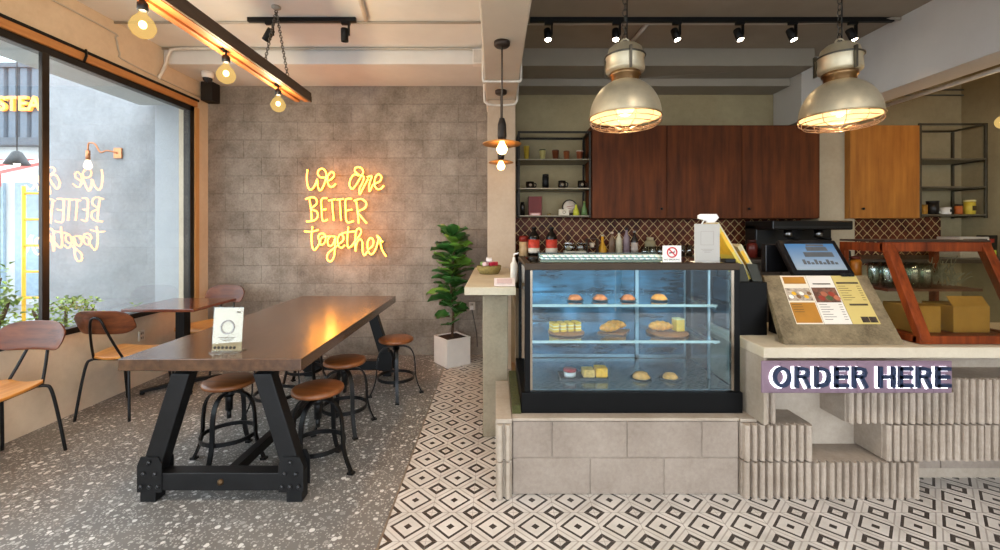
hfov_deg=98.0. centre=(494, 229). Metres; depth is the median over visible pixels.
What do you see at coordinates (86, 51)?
clip
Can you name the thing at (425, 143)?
wall
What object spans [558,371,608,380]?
tray
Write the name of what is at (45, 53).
window
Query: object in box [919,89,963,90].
rod
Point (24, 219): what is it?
ladder
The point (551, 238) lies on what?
syrup bottle
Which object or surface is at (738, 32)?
track spotlight
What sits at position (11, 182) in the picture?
house
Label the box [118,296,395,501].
table
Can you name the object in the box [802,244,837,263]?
picture
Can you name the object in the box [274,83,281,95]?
socket
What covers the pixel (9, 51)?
canopy
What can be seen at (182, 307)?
side table
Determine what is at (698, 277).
counter
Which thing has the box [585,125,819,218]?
upper cabinet
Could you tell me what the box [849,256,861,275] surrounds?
jar
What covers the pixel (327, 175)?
sign
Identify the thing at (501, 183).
pillar
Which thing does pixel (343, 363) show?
bar stool
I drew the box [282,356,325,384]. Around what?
bar stool
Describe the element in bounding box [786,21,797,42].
track spotlight
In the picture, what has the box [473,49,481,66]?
junction box
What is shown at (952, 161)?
corner shelf
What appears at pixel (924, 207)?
spice jar
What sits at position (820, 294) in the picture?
food photo
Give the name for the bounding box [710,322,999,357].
countertop
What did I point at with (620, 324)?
croissant
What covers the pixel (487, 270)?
bowl
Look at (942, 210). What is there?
mug
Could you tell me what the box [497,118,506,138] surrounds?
socket
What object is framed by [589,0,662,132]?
dome pendant
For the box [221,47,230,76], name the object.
globe bulb
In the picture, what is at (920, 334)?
display case
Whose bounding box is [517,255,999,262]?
countertop
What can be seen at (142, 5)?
socket
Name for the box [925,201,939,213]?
mug
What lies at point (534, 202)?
book
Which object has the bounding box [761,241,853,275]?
screen
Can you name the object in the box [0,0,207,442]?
wall
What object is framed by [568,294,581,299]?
bun
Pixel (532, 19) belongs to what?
track
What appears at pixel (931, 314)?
kraft box
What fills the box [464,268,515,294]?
countertop
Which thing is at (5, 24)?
trim
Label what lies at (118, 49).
conduit
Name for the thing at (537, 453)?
platform
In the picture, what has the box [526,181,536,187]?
mug
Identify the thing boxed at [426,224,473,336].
fiddle leaf fig
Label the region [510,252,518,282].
sanitizer bottle
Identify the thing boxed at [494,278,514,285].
card holder
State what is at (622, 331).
board
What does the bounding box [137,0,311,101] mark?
hanging light fixture
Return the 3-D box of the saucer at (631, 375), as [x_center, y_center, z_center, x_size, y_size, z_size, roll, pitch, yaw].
[0.856,0.866,2.550,0.124,0.009,0.124,0,0,0]
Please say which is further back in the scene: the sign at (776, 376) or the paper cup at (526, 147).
the paper cup at (526, 147)
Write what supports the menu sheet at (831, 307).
on the menu stand at (781, 320)
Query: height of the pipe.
0.040 m
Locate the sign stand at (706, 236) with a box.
[690,224,719,261]
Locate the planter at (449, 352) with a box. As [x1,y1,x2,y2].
[434,331,470,368]
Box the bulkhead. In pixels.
[773,57,822,124]
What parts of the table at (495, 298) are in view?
leg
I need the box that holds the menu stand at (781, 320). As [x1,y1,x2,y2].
[762,276,903,344]
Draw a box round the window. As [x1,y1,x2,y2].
[0,28,193,350]
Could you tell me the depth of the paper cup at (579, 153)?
4.59 m
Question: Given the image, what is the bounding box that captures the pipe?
[886,67,999,106]
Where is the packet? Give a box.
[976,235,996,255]
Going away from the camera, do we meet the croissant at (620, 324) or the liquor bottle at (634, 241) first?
the croissant at (620, 324)
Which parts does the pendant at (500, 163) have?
lamp shade, bulb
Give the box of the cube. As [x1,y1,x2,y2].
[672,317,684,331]
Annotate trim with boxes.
[0,13,198,101]
[0,17,197,106]
[194,107,198,297]
[376,367,444,549]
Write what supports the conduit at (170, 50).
attached to the wall at (32, 410)
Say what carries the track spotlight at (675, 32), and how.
hanging from the track at (532, 19)
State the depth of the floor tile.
2.12 m
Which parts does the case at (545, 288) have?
pane, door, door frame, pane, frame, door frame, door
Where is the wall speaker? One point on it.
(210, 92)
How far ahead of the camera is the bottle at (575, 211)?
4.56 m
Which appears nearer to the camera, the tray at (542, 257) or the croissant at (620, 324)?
the tray at (542, 257)
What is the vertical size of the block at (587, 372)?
0.045 m
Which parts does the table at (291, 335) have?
gusset plate, leg, leg, gusset plate, gusset plate, leg, gusset plate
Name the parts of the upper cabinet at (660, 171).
door, door, door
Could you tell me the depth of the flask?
4.59 m
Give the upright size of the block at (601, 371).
0.055 m
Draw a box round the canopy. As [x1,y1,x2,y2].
[0,40,167,104]
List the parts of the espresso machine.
handle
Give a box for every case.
[516,256,742,412]
[721,258,735,262]
[839,239,999,343]
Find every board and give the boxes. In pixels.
[548,329,584,336]
[597,328,629,335]
[645,328,688,337]
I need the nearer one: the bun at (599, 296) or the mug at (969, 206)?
the bun at (599, 296)
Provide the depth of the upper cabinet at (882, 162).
4.50 m
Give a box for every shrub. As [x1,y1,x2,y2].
[0,261,26,327]
[0,283,23,328]
[26,295,104,326]
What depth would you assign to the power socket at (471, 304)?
4.82 m
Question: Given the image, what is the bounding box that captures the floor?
[0,355,443,549]
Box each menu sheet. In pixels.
[780,276,823,323]
[805,276,851,323]
[831,276,880,323]
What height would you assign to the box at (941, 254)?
0.210 m
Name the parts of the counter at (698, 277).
door, door, door, door, door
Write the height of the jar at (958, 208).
0.110 m
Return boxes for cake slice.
[549,321,558,332]
[557,321,565,331]
[564,320,573,331]
[571,320,580,330]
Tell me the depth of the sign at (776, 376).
2.18 m
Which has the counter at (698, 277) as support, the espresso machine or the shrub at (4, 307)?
the espresso machine
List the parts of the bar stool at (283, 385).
leg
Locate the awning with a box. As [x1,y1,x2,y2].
[0,159,37,313]
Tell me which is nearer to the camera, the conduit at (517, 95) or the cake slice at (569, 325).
the cake slice at (569, 325)
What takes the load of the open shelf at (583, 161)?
attached to the wall at (425, 143)
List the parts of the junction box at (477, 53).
lid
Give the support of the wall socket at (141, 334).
attached to the wall at (32, 410)
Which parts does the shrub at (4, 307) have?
stem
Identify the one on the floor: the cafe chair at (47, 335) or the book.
the cafe chair at (47, 335)
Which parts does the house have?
trim, corrugated panel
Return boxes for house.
[0,62,37,304]
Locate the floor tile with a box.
[378,355,999,549]
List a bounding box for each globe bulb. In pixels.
[137,0,148,28]
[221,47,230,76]
[274,83,281,105]
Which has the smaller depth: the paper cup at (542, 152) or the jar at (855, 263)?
the jar at (855, 263)
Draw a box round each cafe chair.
[0,320,67,450]
[73,311,171,421]
[172,285,244,374]
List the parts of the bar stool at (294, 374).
leg, leg, leg, leg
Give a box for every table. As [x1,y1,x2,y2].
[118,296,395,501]
[121,298,235,394]
[464,268,515,436]
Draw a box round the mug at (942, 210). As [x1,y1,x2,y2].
[939,207,951,213]
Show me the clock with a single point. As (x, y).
(560, 211)
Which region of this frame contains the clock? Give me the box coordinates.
[558,209,568,214]
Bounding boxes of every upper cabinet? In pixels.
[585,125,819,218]
[845,125,919,218]
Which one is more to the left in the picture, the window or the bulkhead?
the window
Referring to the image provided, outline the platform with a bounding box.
[496,371,738,499]
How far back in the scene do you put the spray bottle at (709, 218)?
2.77 m
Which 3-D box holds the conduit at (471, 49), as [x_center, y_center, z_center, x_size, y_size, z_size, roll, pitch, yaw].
[-1.647,-1.580,4.183,3.107,0.349,0.029,0,0,0]
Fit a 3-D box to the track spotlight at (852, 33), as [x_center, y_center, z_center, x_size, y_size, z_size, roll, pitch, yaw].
[2.952,-1.637,3.599,0.088,0.167,0.073,0,0,32]
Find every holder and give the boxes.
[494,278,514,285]
[713,264,766,334]
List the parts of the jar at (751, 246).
lid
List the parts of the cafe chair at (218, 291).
seat, backrest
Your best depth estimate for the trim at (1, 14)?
3.39 m
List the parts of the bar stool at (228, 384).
leg, leg, seat, screw post, leg, leg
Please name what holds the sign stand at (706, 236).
on the case at (545, 288)
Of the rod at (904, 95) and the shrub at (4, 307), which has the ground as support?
the shrub at (4, 307)
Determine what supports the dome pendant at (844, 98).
hanging from the ceiling
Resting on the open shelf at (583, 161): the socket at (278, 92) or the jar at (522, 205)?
the jar at (522, 205)
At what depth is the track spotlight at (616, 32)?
3.59 m
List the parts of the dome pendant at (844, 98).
chain, bulb, lamp shade, cord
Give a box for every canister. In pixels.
[519,236,527,255]
[645,237,655,252]
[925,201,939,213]
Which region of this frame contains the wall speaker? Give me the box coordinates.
[201,81,219,103]
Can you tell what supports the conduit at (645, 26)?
attached to the ceiling
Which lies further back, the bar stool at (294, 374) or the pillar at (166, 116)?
the pillar at (166, 116)
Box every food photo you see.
[785,288,813,300]
[811,288,840,301]
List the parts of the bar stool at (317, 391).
leg, leg, seat, screw post, leg, leg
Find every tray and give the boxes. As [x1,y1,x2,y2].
[538,253,662,261]
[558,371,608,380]
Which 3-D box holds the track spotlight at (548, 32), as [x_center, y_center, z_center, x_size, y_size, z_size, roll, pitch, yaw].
[0.442,-1.637,3.598,0.076,0.167,0.090,0,0,0]
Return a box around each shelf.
[516,131,590,218]
[532,293,713,303]
[871,283,982,290]
[918,123,987,218]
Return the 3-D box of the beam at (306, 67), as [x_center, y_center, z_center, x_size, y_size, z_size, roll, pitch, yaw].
[-1.645,-1.679,4.524,3.110,0.155,0.649,0,0,0]
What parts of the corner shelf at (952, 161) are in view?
shelf, shelf, shelf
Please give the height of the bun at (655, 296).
0.035 m
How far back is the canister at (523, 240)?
4.36 m
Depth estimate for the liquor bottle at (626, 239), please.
4.36 m
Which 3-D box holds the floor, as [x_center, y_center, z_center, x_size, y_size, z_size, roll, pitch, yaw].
[-1.907,1.444,1.125,2.785,0.100,7.450,0,0,0]
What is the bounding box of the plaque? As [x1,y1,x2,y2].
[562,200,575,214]
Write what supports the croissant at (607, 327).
on the board at (622, 331)
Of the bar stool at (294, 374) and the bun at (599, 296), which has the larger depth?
the bar stool at (294, 374)
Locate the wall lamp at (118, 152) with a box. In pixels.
[83,142,122,168]
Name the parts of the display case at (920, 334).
frame, frame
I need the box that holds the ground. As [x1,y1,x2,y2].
[1,305,37,327]
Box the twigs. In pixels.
[916,256,972,285]
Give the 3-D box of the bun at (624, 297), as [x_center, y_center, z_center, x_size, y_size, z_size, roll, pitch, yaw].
[0.796,0.401,2.600,0.085,0.032,0.069,0,0,0]
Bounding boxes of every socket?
[137,0,148,12]
[138,330,144,340]
[221,47,230,63]
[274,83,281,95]
[469,302,477,346]
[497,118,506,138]
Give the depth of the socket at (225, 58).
2.57 m
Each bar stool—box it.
[189,372,267,465]
[241,371,299,419]
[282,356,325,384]
[290,379,354,475]
[310,354,376,440]
[368,334,423,405]
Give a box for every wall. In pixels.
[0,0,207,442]
[50,74,154,325]
[208,77,960,354]
[961,64,999,321]
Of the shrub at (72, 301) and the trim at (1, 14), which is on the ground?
the shrub at (72, 301)
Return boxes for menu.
[703,222,750,278]
[732,244,751,271]
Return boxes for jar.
[520,202,524,214]
[746,240,757,257]
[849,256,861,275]
[922,205,927,213]
[954,204,962,213]
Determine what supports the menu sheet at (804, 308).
on the menu stand at (781, 320)
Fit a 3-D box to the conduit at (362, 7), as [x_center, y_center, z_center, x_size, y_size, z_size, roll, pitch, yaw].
[-0.988,-1.738,3.100,0.036,0.036,1.013,0,0,-9]
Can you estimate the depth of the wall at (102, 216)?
5.00 m
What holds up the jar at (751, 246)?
on the counter at (698, 277)
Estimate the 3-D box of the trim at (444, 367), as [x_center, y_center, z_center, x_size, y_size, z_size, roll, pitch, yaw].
[-0.515,1.398,1.125,0.008,0.012,7.450,0,0,0]
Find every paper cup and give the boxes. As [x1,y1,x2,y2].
[524,145,528,158]
[539,149,545,158]
[552,150,558,158]
[563,151,569,158]
[576,150,582,158]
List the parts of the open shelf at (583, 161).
shelf, shelf, shelf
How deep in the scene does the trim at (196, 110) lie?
4.63 m
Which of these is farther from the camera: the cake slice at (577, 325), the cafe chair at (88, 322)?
the cafe chair at (88, 322)
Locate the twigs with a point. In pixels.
(938, 274)
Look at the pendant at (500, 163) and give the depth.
4.06 m
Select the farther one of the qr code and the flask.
the flask
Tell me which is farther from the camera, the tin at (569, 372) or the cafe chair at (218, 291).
the cafe chair at (218, 291)
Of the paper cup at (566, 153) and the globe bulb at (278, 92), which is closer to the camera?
the globe bulb at (278, 92)
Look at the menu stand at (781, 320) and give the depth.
2.31 m
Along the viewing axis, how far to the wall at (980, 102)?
4.65 m
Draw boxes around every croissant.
[599,323,619,331]
[606,320,625,327]
[649,320,672,330]
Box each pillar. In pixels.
[155,105,178,301]
[488,100,514,368]
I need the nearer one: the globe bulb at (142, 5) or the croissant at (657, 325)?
the globe bulb at (142, 5)
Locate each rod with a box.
[904,95,963,95]
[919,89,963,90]
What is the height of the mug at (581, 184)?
0.085 m
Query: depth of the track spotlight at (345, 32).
3.59 m
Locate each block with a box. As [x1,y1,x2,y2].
[581,367,594,377]
[594,365,607,377]
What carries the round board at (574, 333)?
on the case at (545, 288)
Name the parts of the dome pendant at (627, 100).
chain, bulb, lamp shade, cord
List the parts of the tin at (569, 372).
lid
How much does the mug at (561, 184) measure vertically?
0.085 m
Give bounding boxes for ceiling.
[77,0,931,56]
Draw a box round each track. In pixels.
[247,17,356,22]
[530,17,894,22]
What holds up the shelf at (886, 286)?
attached to the display case at (920, 334)
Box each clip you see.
[83,49,87,61]
[839,270,853,276]
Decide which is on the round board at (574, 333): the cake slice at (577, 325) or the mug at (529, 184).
the cake slice at (577, 325)
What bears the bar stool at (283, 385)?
on the floor
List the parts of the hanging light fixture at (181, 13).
chain, chain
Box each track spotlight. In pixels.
[262,21,274,41]
[341,21,350,42]
[544,21,552,42]
[612,21,621,42]
[670,21,681,42]
[733,21,744,42]
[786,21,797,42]
[845,21,858,41]
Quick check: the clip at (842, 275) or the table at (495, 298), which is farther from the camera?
the table at (495, 298)
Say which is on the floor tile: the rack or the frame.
the frame
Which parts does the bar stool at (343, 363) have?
leg, leg, seat, screw post, leg, leg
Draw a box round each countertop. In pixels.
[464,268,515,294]
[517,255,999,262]
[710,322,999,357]
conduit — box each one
[51,0,200,97]
[114,21,480,23]
[156,47,213,78]
[161,48,484,83]
[358,0,367,21]
[482,47,521,82]
[483,83,518,105]
[528,17,901,24]
[630,24,648,40]
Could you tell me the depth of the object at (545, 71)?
4.33 m
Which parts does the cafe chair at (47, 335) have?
leg, seat, frame, backrest, leg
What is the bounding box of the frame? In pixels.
[511,288,518,370]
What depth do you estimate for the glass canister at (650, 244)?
4.55 m
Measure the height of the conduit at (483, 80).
0.377 m
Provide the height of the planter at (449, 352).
0.285 m
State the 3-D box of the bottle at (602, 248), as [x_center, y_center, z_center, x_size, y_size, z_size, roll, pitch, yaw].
[1.087,0.163,4.400,0.080,0.230,0.080,0,0,0]
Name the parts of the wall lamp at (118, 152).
bulb, arm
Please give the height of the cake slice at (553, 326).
0.053 m
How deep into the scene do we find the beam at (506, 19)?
2.97 m
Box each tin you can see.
[563,367,575,377]
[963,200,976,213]
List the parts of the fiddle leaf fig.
stem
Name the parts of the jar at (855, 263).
lid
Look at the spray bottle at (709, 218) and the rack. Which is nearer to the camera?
the spray bottle at (709, 218)
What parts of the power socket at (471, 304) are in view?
plate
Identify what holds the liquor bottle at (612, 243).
on the counter at (698, 277)
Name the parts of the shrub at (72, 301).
stem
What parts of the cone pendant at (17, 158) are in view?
lamp shade, cord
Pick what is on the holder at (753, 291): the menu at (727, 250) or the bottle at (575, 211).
the menu at (727, 250)
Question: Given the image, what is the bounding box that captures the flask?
[542,174,548,187]
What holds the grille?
attached to the wall speaker
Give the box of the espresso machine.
[744,220,852,258]
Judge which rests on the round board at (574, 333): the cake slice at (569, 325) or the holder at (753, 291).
the cake slice at (569, 325)
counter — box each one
[517,255,999,368]
[710,322,999,499]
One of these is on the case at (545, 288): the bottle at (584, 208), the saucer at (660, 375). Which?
the saucer at (660, 375)
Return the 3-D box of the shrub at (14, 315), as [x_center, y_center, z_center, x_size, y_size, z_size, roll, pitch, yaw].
[-4.451,0.909,3.560,0.861,1.376,0.916,0,0,0]
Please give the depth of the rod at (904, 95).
4.82 m
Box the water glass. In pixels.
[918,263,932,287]
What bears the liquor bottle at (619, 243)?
on the counter at (698, 277)
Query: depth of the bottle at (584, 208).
4.56 m
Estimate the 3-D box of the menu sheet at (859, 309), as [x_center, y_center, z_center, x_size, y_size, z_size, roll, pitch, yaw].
[2.016,0.386,2.440,0.145,0.236,0.263,0,0,13]
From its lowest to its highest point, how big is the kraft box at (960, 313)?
0.195 m
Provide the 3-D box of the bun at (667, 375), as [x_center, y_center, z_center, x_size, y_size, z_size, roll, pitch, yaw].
[1.027,0.850,2.549,0.088,0.032,0.070,0,0,0]
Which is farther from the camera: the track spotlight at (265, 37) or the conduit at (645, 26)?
the conduit at (645, 26)
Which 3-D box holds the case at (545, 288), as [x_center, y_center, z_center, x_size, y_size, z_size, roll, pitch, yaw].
[0.739,0.584,2.663,1.196,0.810,0.635,0,0,0]
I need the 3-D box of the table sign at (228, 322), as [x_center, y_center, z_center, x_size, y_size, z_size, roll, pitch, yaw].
[-1.440,0.535,2.345,0.160,0.235,0.080,0,0,0]
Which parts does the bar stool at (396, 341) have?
leg, seat, screw post, leg, leg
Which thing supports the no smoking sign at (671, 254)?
on the case at (545, 288)
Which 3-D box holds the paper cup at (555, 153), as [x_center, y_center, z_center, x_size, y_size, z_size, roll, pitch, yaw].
[0.642,-0.793,4.620,0.078,0.112,0.077,0,0,0]
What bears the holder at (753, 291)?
on the counter at (793, 445)
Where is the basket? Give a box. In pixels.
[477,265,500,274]
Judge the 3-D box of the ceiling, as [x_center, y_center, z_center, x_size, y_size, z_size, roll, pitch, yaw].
[1.000,-1.816,1.050,8.700,0.120,7.600,0,0,0]
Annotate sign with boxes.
[212,308,243,350]
[304,166,386,261]
[662,246,680,262]
[761,361,951,392]
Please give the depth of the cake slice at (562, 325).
2.58 m
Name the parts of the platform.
moss strip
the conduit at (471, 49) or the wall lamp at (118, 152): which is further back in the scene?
the wall lamp at (118, 152)
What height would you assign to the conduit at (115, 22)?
0.020 m
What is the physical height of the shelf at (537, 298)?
0.008 m
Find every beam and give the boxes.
[164,48,482,85]
[479,0,531,111]
[855,0,999,101]
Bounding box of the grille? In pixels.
[201,81,211,98]
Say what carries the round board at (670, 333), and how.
on the case at (545, 288)
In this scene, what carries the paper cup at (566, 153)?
on the open shelf at (583, 161)
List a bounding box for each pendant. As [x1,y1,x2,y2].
[2,62,31,165]
[483,38,520,154]
[489,89,512,169]
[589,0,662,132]
[797,0,887,132]
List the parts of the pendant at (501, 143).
lamp shade, cord, bulb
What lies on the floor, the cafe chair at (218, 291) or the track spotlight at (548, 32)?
the cafe chair at (218, 291)
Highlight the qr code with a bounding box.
[861,317,878,322]
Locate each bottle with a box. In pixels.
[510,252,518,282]
[528,227,539,255]
[546,227,556,252]
[573,204,578,214]
[581,201,587,214]
[599,235,606,252]
[609,232,615,252]
[616,231,622,252]
[623,228,629,252]
[631,231,637,252]
[697,214,718,223]
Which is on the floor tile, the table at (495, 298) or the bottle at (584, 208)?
the table at (495, 298)
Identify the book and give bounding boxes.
[528,196,541,214]
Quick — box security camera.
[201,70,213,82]
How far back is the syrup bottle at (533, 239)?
4.30 m
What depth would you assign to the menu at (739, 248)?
2.50 m
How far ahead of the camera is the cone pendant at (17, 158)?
5.59 m
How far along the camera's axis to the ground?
8.30 m
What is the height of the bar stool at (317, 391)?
0.487 m
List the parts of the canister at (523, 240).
lid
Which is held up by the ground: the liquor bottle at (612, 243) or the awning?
the awning
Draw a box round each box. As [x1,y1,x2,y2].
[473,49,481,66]
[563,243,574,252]
[575,243,585,252]
[883,301,940,331]
[922,296,989,331]
[937,236,988,257]
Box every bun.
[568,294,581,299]
[593,294,606,299]
[621,294,634,299]
[632,371,649,379]
[651,294,666,299]
[662,372,677,379]
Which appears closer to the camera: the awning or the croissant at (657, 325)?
the croissant at (657, 325)
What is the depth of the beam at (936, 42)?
3.34 m
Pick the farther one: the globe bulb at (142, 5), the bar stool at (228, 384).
the bar stool at (228, 384)
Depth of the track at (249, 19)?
3.58 m
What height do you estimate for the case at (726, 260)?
0.020 m
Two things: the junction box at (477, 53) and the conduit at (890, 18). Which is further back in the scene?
the junction box at (477, 53)
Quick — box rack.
[586,239,598,252]
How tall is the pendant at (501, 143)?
0.783 m
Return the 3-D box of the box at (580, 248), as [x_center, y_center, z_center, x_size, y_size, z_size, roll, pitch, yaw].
[0.865,0.203,4.400,0.100,0.150,0.100,0,0,0]
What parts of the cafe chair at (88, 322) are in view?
leg, backrest, frame, leg, seat, leg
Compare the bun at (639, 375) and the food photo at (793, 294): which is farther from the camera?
the bun at (639, 375)
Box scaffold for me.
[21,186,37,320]
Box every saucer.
[630,374,651,380]
[659,374,680,380]
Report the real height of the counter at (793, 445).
0.800 m
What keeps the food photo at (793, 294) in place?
attached to the menu sheet at (804, 308)

